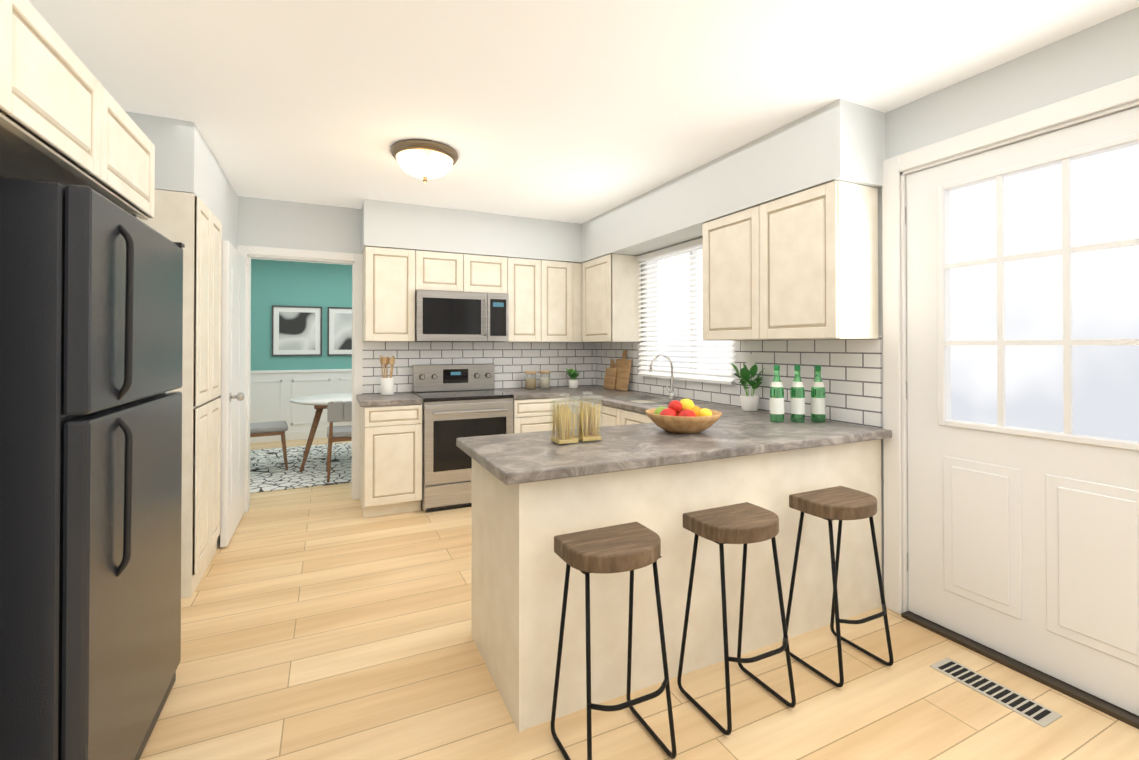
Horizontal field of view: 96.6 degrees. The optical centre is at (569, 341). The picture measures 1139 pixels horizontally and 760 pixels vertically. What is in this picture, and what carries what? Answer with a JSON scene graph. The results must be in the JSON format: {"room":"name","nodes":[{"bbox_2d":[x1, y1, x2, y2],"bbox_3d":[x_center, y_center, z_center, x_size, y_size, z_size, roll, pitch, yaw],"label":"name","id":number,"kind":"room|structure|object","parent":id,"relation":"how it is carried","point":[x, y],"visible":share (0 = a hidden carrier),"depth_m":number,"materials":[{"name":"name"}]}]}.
{"room":"kitchen","nodes":[
{"label":"kitchen","id":0,"kind":"room"},
{"bbox_2d":[125,111,218,219],"bbox_3d":[-2.461,-0.996,2.916,0.630,0.384,0.685,0,0,-25],"label":"soffit","id":1,"kind":"structure","parent":0,"point":[185,162],"depth_m":2.72,"materials":[{"name":"white paint"}]},
{"bbox_2d":[217,165,237,547],"bbox_3d":[-2.784,0.097,3.584,0.625,2.560,0.815,0,0,-25],"label":"wall","id":2,"kind":"structure","parent":0,"point":[228,207],"depth_m":3.67,"materials":[{"name":"white paint"}]},
{"bbox_2d":[220,240,245,546],"bbox_3d":[-2.428,0.347,3.751,0.123,2.038,0.795,0,0,-25],"label":"interior door","id":3,"kind":"structure","parent":2,"relation":"in","point":[233,378],"depth_m":3.51,"materials":[{"name":"white paint"}]},
{"bbox_2d":[238,196,362,477],"bbox_3d":[-2.074,0.104,4.438,5.440,2.560,0.120,0,0,-25],"label":"wall","id":4,"kind":"structure","parent":0,"point":[262,222],"depth_m":4.28,"materials":[{"name":"white paint"}]},
{"bbox_2d":[238,245,362,512],"bbox_3d":[-2.282,0.303,4.338,0.940,2.160,0.152,0,0,-25],"label":"trim","id":5,"kind":"structure","parent":4,"relation":"attached to","point":[355,260],"depth_m":4.43,"materials":[{"name":"white wood"}]},
{"bbox_2d":[363,246,418,341],"bbox_3d":[-1.574,-0.394,4.416,0.402,0.787,0.324,0,0,-25],"label":"upper cabinet","id":6,"kind":"object","parent":4,"relation":"attached to","point":[390,275],"depth_m":4.27,"materials":[{"name":"beige wood"}]},
{"bbox_2d":[419,251,470,292],"bbox_3d":[-1.178,-0.615,4.605,0.474,0.344,0.324,0,0,-25],"label":"upper cabinet","id":7,"kind":"object","parent":4,"relation":"attached to","point":[438,271],"depth_m":4.46,"materials":[{"name":"beige wood"}]},
{"bbox_2d":[415,290,508,341],"bbox_3d":[-0.996,-0.219,4.631,0.814,0.436,0.428,0,0,-25],"label":"microwave","id":8,"kind":"object","parent":7,"relation":"attached to","point":[444,316],"visible":0.98,"depth_m":4.47,"materials":[{"name":"silver metal"}]},
{"bbox_2d":[362,342,594,393],"bbox_3d":[-0.801,0.250,4.968,2.405,0.535,0.012,0,0,-25],"label":"backsplash","id":9,"kind":"structure","parent":4,"relation":"attached to","point":[513,362],"depth_m":5.00,"materials":[{"name":"tile"}]},
{"bbox_2d":[471,255,510,293],"bbox_3d":[-0.858,-0.613,4.757,0.474,0.344,0.324,0,0,-25],"label":"upper cabinet","id":10,"kind":"object","parent":4,"relation":"attached to","point":[489,274],"depth_m":4.64,"materials":[{"name":"beige wood"}]},
{"bbox_2d":[507,258,546,341],"bbox_3d":[-0.465,-0.390,4.941,0.395,0.787,0.324,0,0,-25],"label":"upper cabinet","id":11,"kind":"object","parent":4,"relation":"attached to","point":[545,300],"depth_m":4.80,"materials":[{"name":"beige wood"}]},
{"bbox_2d":[547,261,581,341],"bbox_3d":[-0.164,-0.389,5.084,0.511,0.787,0.324,0,0,-25],"label":"upper cabinet","id":12,"kind":"object","parent":4,"relation":"attached to","point":[564,279],"depth_m":4.96,"materials":[{"name":"beige wood"}]},
{"bbox_2d":[251,259,351,370],"bbox_3d":[-3.705,0.127,7.483,4.840,2.560,0.120,0,0,-25],"label":"wall","id":13,"kind":"structure","parent":0,"point":[324,286],"depth_m":7.29,"materials":[{"name":"teal paint"}]},
{"bbox_2d":[272,305,321,355],"bbox_3d":[-3.917,-0.154,7.301,0.640,0.720,0.028,0,0,-25],"label":"framed artwork","id":14,"kind":"object","parent":13,"relation":"attached to","point":[296,330],"visible":0.98,"depth_m":7.29,"materials":[{"name":"grey"}]},
{"bbox_2d":[250,369,351,442],"bbox_3d":[-3.671,0.907,7.405,4.600,1.000,0.040,0,0,-25],"label":"wainscot","id":15,"kind":"structure","parent":13,"relation":"attached to","point":[273,393],"depth_m":7.25,"materials":[{"name":"white wood"}]},
{"bbox_2d":[327,307,351,355],"bbox_3d":[-3.275,-0.152,7.605,0.640,0.720,0.028,0,0,-25],"label":"framed artwork","id":16,"kind":"object","parent":13,"relation":"attached to","point":[339,331],"visible":0.48,"depth_m":7.53,"materials":[{"name":"grey"}]},
{"bbox_2d":[362,199,580,262],"bbox_3d":[-0.866,-0.982,4.759,1.990,0.384,0.350,0,0,-25],"label":"soffit","id":17,"kind":"structure","parent":0,"point":[385,224],"depth_m":4.54,"materials":[{"name":"white paint"}]},
{"bbox_2d":[28,0,1138,264],"bbox_3d":[-1.143,-1.221,2.555,5.500,0.060,11.400,0,0,-25],"label":"ceiling","id":18,"kind":"structure","parent":0,"point":[572,110],"depth_m":2.27,"materials":[{"name":"white paint"}]},
{"bbox_2d":[390,139,458,182],"bbox_3d":[-0.902,-1.087,3.166,0.410,0.197,0.410,0,0,-25],"label":"ceiling light","id":19,"kind":"object","parent":18,"relation":"attached to","point":[424,159],"visible":1,"depth_m":3.05,"materials":[{"name":"white glass"}]},
{"bbox_2d":[139,438,1138,759],"bbox_3d":[-1.143,1.399,2.534,5.500,0.060,11.400,0,0,-25],"label":"floor","id":20,"kind":"structure","parent":0,"point":[323,622],"depth_m":2.01,"materials":[{"name":"brown wood"}]},
{"bbox_2d":[0,177,184,759],"bbox_3d":[-1.701,0.480,1.519,0.755,1.762,0.900,0,0,-25],"label":"fridge","id":21,"kind":"object","parent":20,"relation":"on","point":[91,318],"visible":1,"depth_m":1.26,"materials":[{"name":"grey metal"}]},
{"bbox_2d":[136,189,221,598],"bbox_3d":[-2.449,0.286,2.909,0.646,2.172,0.680,0,0,-25],"label":"pantry","id":22,"kind":"object","parent":20,"relation":"on","point":[191,222],"visible":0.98,"depth_m":2.77,"materials":[{"name":"beige wood"}]},
{"bbox_2d":[250,442,351,492],"bbox_3d":[-2.930,1.388,5.838,2.500,0.012,2.200,0,0,-25],"label":"dining rug","id":23,"kind":"object","parent":20,"relation":"on","point":[269,471],"visible":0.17,"depth_m":5.52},
{"bbox_2d":[250,421,287,469],"bbox_3d":[-3.331,0.981,5.483,0.495,0.782,0.463,0,-1,-31],"label":"dining chair","id":24,"kind":"object","parent":23,"relation":"on","point":[260,429],"visible":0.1,"depth_m":5.39,"materials":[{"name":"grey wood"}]},
{"bbox_2d":[290,393,351,472],"bbox_3d":[-2.616,1.011,5.879,1.100,0.736,1.100,0,0,-25],"label":"dining table","id":25,"kind":"object","parent":23,"relation":"on","point":[319,402],"visible":0.6,"depth_m":5.52,"materials":[{"name":"white wood"}]},
{"bbox_2d":[326,401,351,481],"bbox_3d":[-2.256,0.980,5.236,0.463,0.782,0.495,0,0,-25],"label":"dining chair","id":26,"kind":"object","parent":23,"relation":"on","point":[339,411],"visible":0.44,"depth_m":4.99,"materials":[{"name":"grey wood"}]},
{"bbox_2d":[356,393,422,517],"bbox_3d":[-1.523,0.922,4.261,0.469,0.920,0.629,0,0,-25],"label":"base cabinet","id":27,"kind":"object","parent":20,"relation":"on","point":[390,454],"visible":1,"depth_m":4.00,"materials":[{"name":"beige wood"}]},
{"bbox_2d":[380,355,394,395],"bbox_3d":[-1.579,0.288,4.396,0.126,0.347,0.123,0,0,-25],"label":"utensil crock","id":28,"kind":"object","parent":27,"relation":"on","point":[387,385],"visible":1,"depth_m":4.36,"materials":[{"name":"white ceramic"}]},
{"bbox_2d":[412,363,513,512],"bbox_3d":[-0.947,0.797,4.490,0.758,1.175,0.709,0,0,-25],"label":"range","id":29,"kind":"object","parent":20,"relation":"on","point":[463,400],"visible":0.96,"depth_m":4.21,"materials":[{"name":"silver metal"}]},
{"bbox_2d":[512,394,563,433],"bbox_3d":[-0.359,0.947,4.777,0.535,0.880,0.694,0,0,-25],"label":"base cabinet","id":30,"kind":"object","parent":20,"relation":"on","point":[528,413],"depth_m":4.50,"materials":[{"name":"beige wood"}]},
{"bbox_2d":[498,388,563,397],"bbox_3d":[-0.389,0.487,4.802,0.510,0.040,0.629,0,0,-25],"label":"countertop","id":31,"kind":"structure","parent":30,"relation":"on","point":[530,393],"depth_m":4.59,"materials":[{"name":"grey stone"}]},
{"bbox_2d":[525,371,535,389],"bbox_3d":[-0.381,0.376,4.973,0.113,0.180,0.113,0,0,-25],"label":"canister","id":32,"kind":"object","parent":31,"relation":"on","point":[530,383],"visible":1,"depth_m":4.93,"materials":[{"name":"clear glass"}]},
{"bbox_2d":[471,462,651,731],"bbox_3d":[-0.082,0.927,2.191,0.529,0.880,0.676,0,0,-25],"label":"base cabinet","id":33,"kind":"object","parent":20,"relation":"on","point":[535,489],"depth_m":1.90,"materials":[{"name":"beige wood"}]},
{"bbox_2d":[456,414,891,485],"bbox_3d":[0.557,0.469,2.473,2.054,0.040,0.740,0,0,-25],"label":"countertop","id":34,"kind":"structure","parent":33,"relation":"on","point":[527,457],"depth_m":2.20,"materials":[{"name":"grey stone"}]},
{"bbox_2d":[550,393,579,444],"bbox_3d":[-0.022,0.336,2.244,0.108,0.219,0.108,0,0,-25],"label":"jar","id":35,"kind":"object","parent":34,"relation":"on","point":[562,416],"visible":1,"depth_m":2.21,"materials":[{"name":"clear glass"}]},
{"bbox_2d":[573,391,602,441],"bbox_3d":[0.082,0.336,2.304,0.108,0.219,0.108,0,0,-25],"label":"jar","id":36,"kind":"object","parent":34,"relation":"on","point":[588,417],"visible":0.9,"depth_m":2.28,"materials":[{"name":"clear glass"}]},
{"bbox_2d":[645,399,721,433],"bbox_3d":[0.570,0.367,2.547,0.380,0.162,0.380,0,0,-25],"label":"fruit bowl","id":37,"kind":"object","parent":34,"relation":"on","point":[685,416],"visible":1,"depth_m":2.45,"materials":[{"name":"brown wood"}]},
{"bbox_2d":[770,365,783,421],"bbox_3d":[1.172,0.290,2.866,0.076,0.320,0.076,0,0,-25],"label":"bottle","id":38,"kind":"object","parent":34,"relation":"on","point":[776,402],"visible":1,"depth_m":2.84,"materials":[{"name":"green glass"}]},
{"bbox_2d":[790,365,804,421],"bbox_3d":[1.288,0.290,2.865,0.076,0.320,0.076,0,0,-25],"label":"bottle","id":39,"kind":"object","parent":34,"relation":"on","point":[797,402],"visible":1,"depth_m":2.84,"materials":[{"name":"green glass"}]},
{"bbox_2d":[811,365,825,421],"bbox_3d":[1.404,0.290,2.865,0.076,0.320,0.076,0,0,-25],"label":"bottle","id":40,"kind":"object","parent":34,"relation":"on","point":[818,406],"visible":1,"depth_m":2.84,"materials":[{"name":"green glass"}]},
{"bbox_2d":[560,394,594,429],"bbox_3d":[0.337,0.945,4.521,0.694,0.880,0.555,0,0,-25],"label":"base cabinet","id":41,"kind":"object","parent":20,"relation":"on","point":[570,403],"depth_m":4.53,"materials":[{"name":"beige wood"}]},
{"bbox_2d":[596,402,611,425],"bbox_3d":[0.563,0.942,4.132,0.619,0.880,0.580,0,0,-25],"label":"base cabinet","id":42,"kind":"object","parent":20,"relation":"on","point":[605,410],"depth_m":4.00,"materials":[{"name":"beige wood"}]},
{"bbox_2d":[551,522,676,759],"bbox_3d":[0.144,1.007,1.690,0.336,0.702,0.312,0,0,-25],"label":"stool","id":43,"kind":"object","parent":20,"relation":"on","point":[631,547],"visible":1,"depth_m":1.65,"materials":[{"name":"brown wood"}]},
{"bbox_2d":[612,406,643,425],"bbox_3d":[0.760,0.939,3.717,0.619,0.880,0.580,0,0,-25],"label":"base cabinet","id":44,"kind":"object","parent":20,"relation":"on","point":[620,414],"depth_m":3.74,"materials":[{"name":"beige wood"}]},
{"bbox_2d":[544,386,769,417],"bbox_3d":[0.517,0.482,4.221,0.629,0.040,2.454,0,0,-25],"label":"countertop","id":45,"kind":"structure","parent":44,"relation":"on","point":[606,394],"depth_m":3.97,"materials":[{"name":"grey stone"}]},
{"bbox_2d":[539,371,550,388],"bbox_3d":[-0.245,0.377,5.037,0.113,0.180,0.113,0,0,-25],"label":"canister","id":46,"kind":"object","parent":45,"relation":"on","point":[544,383],"visible":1,"depth_m":4.99,"materials":[{"name":"clear glass"}]},
{"bbox_2d":[565,368,578,387],"bbox_3d":[0.035,0.368,5.129,0.140,0.199,0.162,0,0,-25],"label":"plant","id":47,"kind":"object","parent":45,"relation":"on","point":[573,381],"visible":1,"depth_m":5.08,"materials":[{"name":"green plant"}]},
{"bbox_2d":[612,394,695,405],"bbox_3d":[0.634,0.557,3.981,0.395,0.196,0.720,0,0,-25],"label":"sink","id":48,"kind":"object","parent":45,"relation":"in","point":[648,399],"depth_m":4.27,"materials":[{"name":"silver metal"}]},
{"bbox_2d":[649,354,675,397],"bbox_3d":[0.725,0.278,4.062,0.249,0.366,0.122,0,0,-25],"label":"faucet","id":49,"kind":"object","parent":45,"relation":"on","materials":[{"name":"silver metal"}]},
{"bbox_2d":[730,363,764,410],"bbox_3d":[1.158,0.297,3.360,0.209,0.313,0.241,0,0,-25],"label":"plant","id":50,"kind":"object","parent":45,"relation":"on","point":[749,402],"visible":1,"depth_m":3.31,"materials":[{"name":"green plant"}]},
{"bbox_2d":[640,414,652,421],"bbox_3d":[0.919,0.935,3.311,0.679,0.880,0.530,0,0,-25],"label":"base cabinet","id":51,"kind":"object","parent":20,"relation":"on","point":[643,417],"depth_m":3.51,"materials":[{"name":"beige wood"}]},
{"bbox_2d":[652,458,735,684],"bbox_3d":[0.305,0.928,2.378,0.570,0.880,0.670,0,0,-25],"label":"base cabinet","id":52,"kind":"object","parent":20,"relation":"on","point":[676,490],"depth_m":2.10,"materials":[{"name":"beige wood"}]},
{"bbox_2d":[677,502,795,735],"bbox_3d":[0.632,1.009,1.921,0.336,0.702,0.312,0,0,-25],"label":"stool","id":53,"kind":"object","parent":20,"relation":"on","point":[745,523],"visible":1,"depth_m":1.87,"materials":[{"name":"brown wood"}]},
{"bbox_2d":[736,450,803,655],"bbox_3d":[0.679,0.930,2.594,0.530,0.880,0.740,0,0,-25],"label":"base cabinet","id":54,"kind":"object","parent":20,"relation":"on","point":[767,481],"depth_m":2.29,"materials":[{"name":"beige wood"}]},
{"bbox_2d":[782,486,893,687],"bbox_3d":[1.147,1.011,2.165,0.336,0.702,0.312,0,0,-25],"label":"stool","id":55,"kind":"object","parent":20,"relation":"on","point":[839,503],"visible":1,"depth_m":2.12,"materials":[{"name":"brown wood"}]},
{"bbox_2d":[930,657,1061,726],"bbox_3d":[1.655,1.363,1.990,0.130,0.004,0.380,0,0,-25],"label":"floor vent","id":56,"kind":"object","parent":20,"relation":"in","point":[1030,709],"visible":1,"depth_m":1.97,"materials":[{"name":"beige metal"}]},
{"bbox_2d":[581,99,885,262],"bbox_3d":[0.804,-0.988,3.990,0.350,0.384,3.170,0,0,-25],"label":"soffit","id":57,"kind":"structure","parent":0,"point":[841,140],"depth_m":3.00,"materials":[{"name":"white paint"}]},
{"bbox_2d":[641,7,1138,610],"bbox_3d":[1.938,0.086,2.162,0.140,2.560,7.670,0,0,-25],"label":"wall","id":58,"kind":"structure","parent":0,"point":[1099,55],"depth_m":2.15,"materials":[{"name":"white paint"}]},
{"bbox_2d":[582,254,640,341],"bbox_3d":[0.387,-0.392,4.859,0.324,0.787,0.586,0,0,-25],"label":"upper cabinet","id":59,"kind":"object","parent":58,"relation":"attached to","point":[611,285],"visible":1,"depth_m":4.63,"materials":[{"name":"beige wood"}]},
{"bbox_2d":[595,335,881,428],"bbox_3d":[0.954,0.243,4.059,0.012,0.535,3.133,0,0,-25],"label":"backsplash","id":60,"kind":"structure","parent":58,"relation":"attached to","point":[851,373],"depth_m":3.09,"materials":[{"name":"tile"}]},
{"bbox_2d":[746,354,754,370],"bbox_3d":[1.233,0.146,3.449,0.006,0.120,0.080,0,0,-25],"label":"electrical outlet","id":61,"kind":"object","parent":60,"relation":"attached to","point":[750,360],"visible":0.6,"depth_m":3.45,"materials":[{"name":"white plastic"}]},
{"bbox_2d":[702,180,878,340],"bbox_3d":[1.253,-0.406,3.031,0.324,0.787,1.000,0,0,-25],"label":"upper cabinet","id":62,"kind":"object","parent":58,"relation":"attached to","point":[802,265],"visible":1,"depth_m":2.72,"materials":[{"name":"beige wood"}]},
{"bbox_2d":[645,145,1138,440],"bbox_3d":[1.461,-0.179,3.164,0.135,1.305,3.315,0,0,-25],"label":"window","id":63,"kind":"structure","parent":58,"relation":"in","point":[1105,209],"depth_m":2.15,"materials":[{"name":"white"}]},
{"bbox_2d":[637,237,735,384],"bbox_3d":[0.894,-0.240,4.105,0.051,1.093,1.200,0,0,-25],"label":"window blinds","id":64,"kind":"object","parent":63,"relation":"attached to","point":[698,242],"visible":0.71,"depth_m":4.11,"materials":[{"name":"white paint"}]},
{"bbox_2d":[882,75,1138,728],"bbox_3d":[1.945,0.211,2.110,0.170,2.310,1.210,0,0,-25],"label":"door frame","id":65,"kind":"structure","parent":58,"relation":"attached to","point":[1114,97],"depth_m":2.54,"materials":[{"name":"white wood"}]},
{"bbox_2d":[905,107,1138,715],"bbox_3d":[1.926,0.250,2.107,0.057,2.187,1.020,0,0,-25],"label":"entry door","id":66,"kind":"structure","parent":58,"relation":"in","point":[1023,545],"depth_m":2.14,"materials":[{"name":"white paint"}]},
{"bbox_3d":[-2.548,0.087,2.216,0.120,2.560,3.490,0,0,-25],"label":"wall","id":67,"kind":"structure","parent":0,"visible":0},
{"bbox_2d":[0,0,154,219],"bbox_3d":[-1.747,-0.545,1.436,0.646,0.532,1.095,0,0,-25],"label":"upper cabinet","id":68,"kind":"object","parent":67,"relation":"attached to","point":[65,119],"visible":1,"depth_m":1.40,"materials":[{"name":"beige wood"}]}
]}

